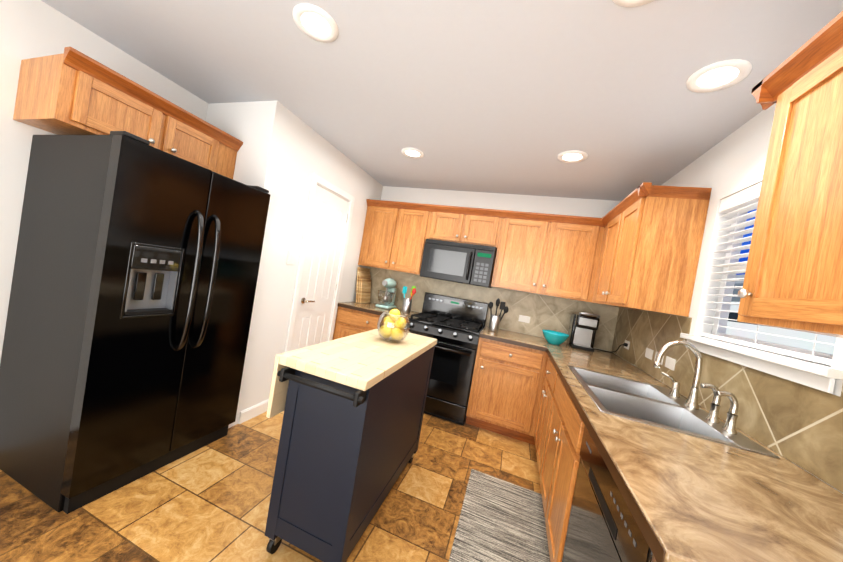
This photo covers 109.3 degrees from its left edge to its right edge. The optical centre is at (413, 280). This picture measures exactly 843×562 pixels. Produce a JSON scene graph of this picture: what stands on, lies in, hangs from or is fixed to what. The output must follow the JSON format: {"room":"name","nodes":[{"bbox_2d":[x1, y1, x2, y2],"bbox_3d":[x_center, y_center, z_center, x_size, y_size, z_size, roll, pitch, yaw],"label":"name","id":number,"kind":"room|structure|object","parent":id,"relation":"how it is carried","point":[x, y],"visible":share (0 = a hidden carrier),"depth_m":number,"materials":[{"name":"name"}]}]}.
{"room":"kitchen","nodes":[
{"label":"kitchen","id":0,"kind":"room"},
{"bbox_2d":[0,0,207,361],"bbox_3d":[-2.493,-0.295,0.654,0.100,2.440,3.760,10,1,19],"label":"wall","id":1,"kind":"structure","parent":0,"point":[29,29],"depth_m":1.58,"materials":[{"name":"paint"}]},
{"bbox_2d":[13,46,242,178],"bbox_3d":[-1.667,-0.936,1.893,0.435,0.333,0.928,10,1,19],"label":"upper cabinet","id":2,"kind":"object","parent":1,"relation":"attached to","point":[70,91],"visible":0.79,"depth_m":1.55,"materials":[{"name":"brown wood"}]},
{"bbox_2d":[206,101,286,427],"bbox_3d":[-1.547,-0.168,2.368,0.800,2.440,0.100,10,1,19],"label":"wall","id":3,"kind":"structure","parent":0,"point":[256,128],"depth_m":2.25,"materials":[{"name":"paint"}]},
{"bbox_2d":[0,411,540,561],"bbox_3d":[-0.726,1.256,1.073,4.300,0.060,5.800,10,1,19],"label":"floor","id":4,"kind":"structure","parent":0,"point":[210,502],"depth_m":1.55,"materials":[{"name":"tile"}]},
{"bbox_2d":[0,131,269,513],"bbox_3d":[-1.616,0.166,1.850,0.852,1.775,0.850,10,1,19],"label":"refrigerator","id":5,"kind":"object","parent":4,"relation":"on","point":[132,293],"visible":1,"depth_m":1.51,"materials":[{"name":"black metal"}]},
{"bbox_2d":[265,329,436,561],"bbox_3d":[-0.291,0.823,1.759,0.460,0.908,1.154,10,1,19],"label":"island cart","id":6,"kind":"object","parent":4,"relation":"on","point":[352,407],"visible":0.96,"depth_m":1.31,"materials":[{"name":"wood"}]},
{"bbox_2d":[377,309,409,342],"bbox_3d":[-0.128,0.281,1.922,0.216,0.208,0.216,10,1,19],"label":"fruit bowl","id":7,"kind":"object","parent":6,"relation":"on","point":[394,324],"visible":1,"depth_m":1.88,"materials":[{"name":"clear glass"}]},
{"bbox_2d":[333,302,420,339],"bbox_3d":[-0.447,0.767,3.501,0.817,0.915,0.655,10,1,19],"label":"base cabinet","id":8,"kind":"object","parent":4,"relation":"on","point":[352,318],"visible":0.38,"depth_m":3.28,"materials":[{"name":"brown wood"}]},
{"bbox_2d":[356,267,370,302],"bbox_3d":[-0.614,0.053,3.733,0.115,0.428,0.300,10,1,19],"label":"cutting boards","id":9,"kind":"object","parent":8,"relation":"on","point":[363,289],"visible":0.96,"depth_m":3.66,"materials":[{"name":"brown wood"}]},
{"bbox_2d":[375,278,397,308],"bbox_3d":[-0.277,0.148,3.563,0.265,0.358,0.314,10,1,19],"label":"stand mixer","id":10,"kind":"object","parent":8,"relation":"on","point":[389,284],"visible":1,"depth_m":3.50,"materials":[{"name":"green metal"}]},
{"bbox_2d":[401,286,415,313],"bbox_3d":[-0.063,0.207,3.393,0.168,0.315,0.100,10,1,19],"label":"utensil crock","id":11,"kind":"object","parent":8,"relation":"on","point":[406,305],"visible":1,"depth_m":3.36,"materials":[{"name":"metal"}]},
{"bbox_2d":[403,292,488,425],"bbox_3d":[0.304,0.763,3.220,0.754,1.175,0.686,10,1,19],"label":"range","id":12,"kind":"object","parent":4,"relation":"on","point":[454,326],"visible":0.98,"depth_m":2.94,"materials":[{"name":"black metal"}]},
{"bbox_2d":[449,469,549,561],"bbox_3d":[0.518,1.413,1.712,0.500,0.010,0.880,10,1,19],"label":"mat","id":13,"kind":"object","parent":4,"relation":"on","point":[500,520],"visible":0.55,"depth_m":1.72,"materials":[{"name":"grey fabric"}]},
{"bbox_2d":[466,334,545,442],"bbox_3d":[0.915,1.019,3.044,0.573,0.875,0.627,10,1,19],"label":"base cabinet","id":14,"kind":"object","parent":4,"relation":"on","point":[507,376],"depth_m":2.75,"materials":[{"name":"brown wood"}]},
{"bbox_2d":[482,326,633,365],"bbox_3d":[1.307,0.622,2.922,1.256,0.040,0.638,10,1,19],"label":"countertop","id":15,"kind":"structure","parent":14,"relation":"on","point":[502,335],"depth_m":2.79,"materials":[{"name":"brown stone"}]},
{"bbox_2d":[488,298,508,331],"bbox_3d":[0.856,0.349,3.076,0.205,0.344,0.100,10,1,19],"label":"utensil crock","id":16,"kind":"object","parent":15,"relation":"on","point":[495,320],"visible":0.98,"depth_m":3.06,"materials":[{"name":"metal"}]},
{"bbox_2d":[542,329,569,344],"bbox_3d":[1.363,0.553,2.896,0.244,0.112,0.244,10,1,19],"label":"bowl","id":17,"kind":"object","parent":15,"relation":"on","point":[554,337],"visible":1,"depth_m":2.83,"materials":[{"name":"ceramic"}]},
{"bbox_2d":[567,312,599,351],"bbox_3d":[1.656,0.479,2.917,0.210,0.353,0.318,10,1,19],"label":"coffee maker","id":18,"kind":"object","parent":15,"relation":"on","point":[583,329],"visible":1,"depth_m":2.87,"materials":[{"name":"metal"}]},
{"bbox_2d":[546,346,677,393],"bbox_3d":[1.378,0.645,2.221,0.664,0.040,0.640,10,1,19],"label":"countertop","id":19,"kind":"structure","parent":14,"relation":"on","point":[580,363],"depth_m":2.08,"materials":[{"name":"brown stone"}]},
{"bbox_2d":[578,406,842,561],"bbox_3d":[0.899,0.590,0.806,0.664,0.040,0.751,10,1,19],"label":"countertop","id":20,"kind":"structure","parent":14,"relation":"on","point":[691,498],"depth_m":0.77,"materials":[{"name":"brown stone"}]},
{"bbox_2d":[530,354,677,463],"bbox_3d":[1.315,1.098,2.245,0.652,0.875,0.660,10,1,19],"label":"base cabinet","id":21,"kind":"object","parent":4,"relation":"on","point":[638,401],"depth_m":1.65,"materials":[{"name":"brown wood"}]},
{"bbox_2d":[538,394,673,561],"bbox_3d":[1.062,1.162,1.543,0.652,0.690,0.827,10,1,19],"label":"base cabinet","id":22,"kind":"object","parent":4,"relation":"on","point":[558,465],"depth_m":1.50,"materials":[{"name":"brown wood"}]},
{"bbox_2d":[562,426,656,561],"bbox_3d":[0.824,1.045,0.847,0.618,0.868,0.640,10,1,19],"label":"dishwasher","id":23,"kind":"object","parent":4,"relation":"on","point":[603,526],"visible":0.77,"depth_m":0.95,"materials":[{"name":"metal"}]},
{"bbox_2d":[238,109,382,421],"bbox_3d":[-0.926,-0.079,3.126,0.100,2.440,1.740,10,1,19],"label":"wall","id":24,"kind":"structure","parent":0,"point":[306,152],"depth_m":2.51,"materials":[{"name":"paint"}]},
{"bbox_2d":[238,399,268,423],"bbox_3d":[-1.280,1.062,2.485,0.013,0.095,0.383,10,1,19],"label":"baseboard","id":25,"kind":"structure","parent":24,"relation":"attached to","point":[252,411],"depth_m":2.42,"materials":[{"name":"white wood"}]},
{"bbox_2d":[284,173,354,352],"bbox_3d":[-0.970,0.091,2.997,0.153,2.095,0.710,10,1,19],"label":"pantry door","id":26,"kind":"structure","parent":24,"relation":"in","point":[321,261],"depth_m":2.95,"materials":[{"name":"white wood"}]},
{"bbox_2d":[41,0,842,200],"bbox_3d":[-0.320,-1.211,1.031,4.300,0.060,5.800,10,1,19],"label":"ceiling","id":27,"kind":"structure","parent":0,"point":[518,97],"depth_m":1.62,"materials":[{"name":"paint"}]},
{"bbox_2d":[293,3,338,42],"bbox_3d":[-0.460,-1.204,1.406,0.208,0.010,0.208,10,1,19],"label":"recessed light","id":28,"kind":"object","parent":27,"relation":"in","point":[319,24],"visible":1,"depth_m":1.39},
{"bbox_2d":[401,148,423,157],"bbox_3d":[-0.011,-1.152,2.699,0.208,0.010,0.208,10,1,19],"label":"recessed light","id":29,"kind":"object","parent":27,"relation":"in","point":[412,152],"visible":0.98,"depth_m":2.69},
{"bbox_2d":[557,150,587,162],"bbox_3d":[1.206,-0.945,2.279,0.208,0.010,0.208,10,1,19],"label":"recessed light","id":30,"kind":"object","parent":27,"relation":"in","point":[571,156],"visible":1,"depth_m":2.27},
{"bbox_2d":[612,0,653,6],"bbox_3d":[0.762,-0.996,0.983,0.208,0.010,0.208,10,1,19],"label":"recessed light","id":31,"kind":"object","parent":27,"relation":"in","point":[629,3],"visible":1,"depth_m":1.07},
{"bbox_2d":[686,59,751,92],"bbox_3d":[1.349,-0.905,1.331,0.208,0.010,0.208,10,1,19],"label":"recessed light","id":32,"kind":"object","parent":27,"relation":"in","point":[721,74],"visible":1,"depth_m":1.32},
{"bbox_2d":[372,186,620,351],"bbox_3d":[0.741,0.189,3.523,3.080,2.440,0.100,10,1,19],"label":"wall","id":33,"kind":"structure","parent":0,"point":[595,208],"depth_m":3.41,"materials":[{"name":"paint"}]},
{"bbox_2d":[358,202,405,269],"bbox_3d":[-0.336,-0.528,3.682,0.496,0.760,0.337,10,1,19],"label":"upper cabinet","id":34,"kind":"object","parent":33,"relation":"attached to","point":[382,233],"depth_m":3.52,"materials":[{"name":"brown wood"}]},
{"bbox_2d":[394,202,433,274],"bbox_3d":[-0.023,-0.475,3.574,0.462,0.760,0.337,10,1,19],"label":"upper cabinet","id":35,"kind":"object","parent":33,"relation":"attached to","point":[416,224],"depth_m":3.40,"materials":[{"name":"brown wood"}]},
{"bbox_2d":[426,206,473,242],"bbox_3d":[0.437,-0.602,3.423,0.449,0.355,0.337,10,1,19],"label":"upper cabinet","id":36,"kind":"object","parent":33,"relation":"attached to","point":[447,223],"depth_m":3.26,"materials":[{"name":"brown wood"}]},
{"bbox_2d":[419,239,496,287],"bbox_3d":[0.501,-0.193,3.320,0.754,0.419,0.454,10,1,19],"label":"microwave","id":37,"kind":"object","parent":36,"relation":"attached to","point":[466,263],"visible":1,"depth_m":3.14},
{"bbox_2d":[466,210,505,249],"bbox_3d":[0.733,-0.551,3.321,0.449,0.355,0.337,10,1,19],"label":"upper cabinet","id":38,"kind":"object","parent":33,"relation":"attached to","point":[486,225],"depth_m":3.14,"materials":[{"name":"brown wood"}]},
{"bbox_2d":[370,267,613,352],"bbox_3d":[0.711,0.263,3.471,2.838,0.451,0.011,10,1,19],"label":"backsplash","id":39,"kind":"structure","parent":33,"relation":"attached to","point":[528,313],"depth_m":3.33,"materials":[{"name":"tile"}]},
{"bbox_2d":[491,214,561,294],"bbox_3d":[1.158,-0.274,3.166,0.529,0.760,0.337,10,1,19],"label":"upper cabinet","id":40,"kind":"object","parent":33,"relation":"attached to","point":[524,260],"depth_m":3.00,"materials":[{"name":"brown wood"}]},
{"bbox_2d":[546,218,601,301],"bbox_3d":[1.506,-0.214,3.046,0.504,0.760,0.337,10,1,19],"label":"upper cabinet","id":41,"kind":"object","parent":33,"relation":"attached to","point":[576,250],"depth_m":2.86,"materials":[{"name":"brown wood"}]},
{"bbox_2d":[614,103,842,493],"bbox_3d":[1.208,0.320,0.348,0.120,2.440,5.600,10,1,19],"label":"wall","id":42,"kind":"structure","parent":0,"point":[734,162],"depth_m":1.71,"materials":[{"name":"paint"}]},
{"bbox_2d":[590,210,617,306],"bbox_3d":[1.775,-0.160,2.468,0.337,0.760,0.617,10,1,19],"label":"upper cabinet","id":43,"kind":"object","parent":42,"relation":"attached to","point":[608,222],"depth_m":2.62,"materials":[{"name":"brown wood"}]},
{"bbox_2d":[602,186,710,316],"bbox_3d":[1.646,-0.175,2.087,0.337,0.760,0.476,10,1,19],"label":"upper cabinet","id":44,"kind":"object","parent":42,"relation":"attached to","point":[638,248],"depth_m":1.88,"materials":[{"name":"brown wood"}]},
{"bbox_2d":[610,307,842,492],"bbox_3d":[1.567,0.435,1.659,0.018,0.451,2.820,10,1,19],"label":"backsplash","id":45,"kind":"structure","parent":42,"relation":"attached to","point":[800,425],"depth_m":1.25,"materials":[{"name":"tile"}]},
{"bbox_2d":[680,212,842,393],"bbox_3d":[1.586,-0.045,1.339,0.160,0.869,0.890,10,1,19],"label":"window unit","id":46,"kind":"structure","parent":42,"relation":"in","point":[817,376],"depth_m":1.27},
{"bbox_2d":[699,182,834,365],"bbox_3d":[1.594,-0.086,1.337,0.062,0.783,0.778,10,1,19],"label":"window blinds","id":47,"kind":"object","parent":46,"relation":"attached to","point":[742,202],"visible":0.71,"depth_m":1.54,"materials":[{"name":"white plastic"}]},
{"bbox_2d":[737,11,842,337],"bbox_3d":[1.073,-0.256,0.430,0.365,0.788,1.126,10,1,19],"label":"upper cabinet","id":48,"kind":"object","parent":42,"relation":"attached to","point":[793,278],"visible":1,"depth_m":0.80,"materials":[{"name":"brown wood"}]},
{"label":"outside","id":49,"kind":"structure","parent":0,"visible":0},
{"bbox_2d":[725,209,836,354],"bbox_3d":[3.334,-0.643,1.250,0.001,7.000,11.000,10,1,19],"label":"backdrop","id":50,"kind":"structure","parent":49,"point":[799,343],"depth_m":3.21,"materials":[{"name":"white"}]}
]}

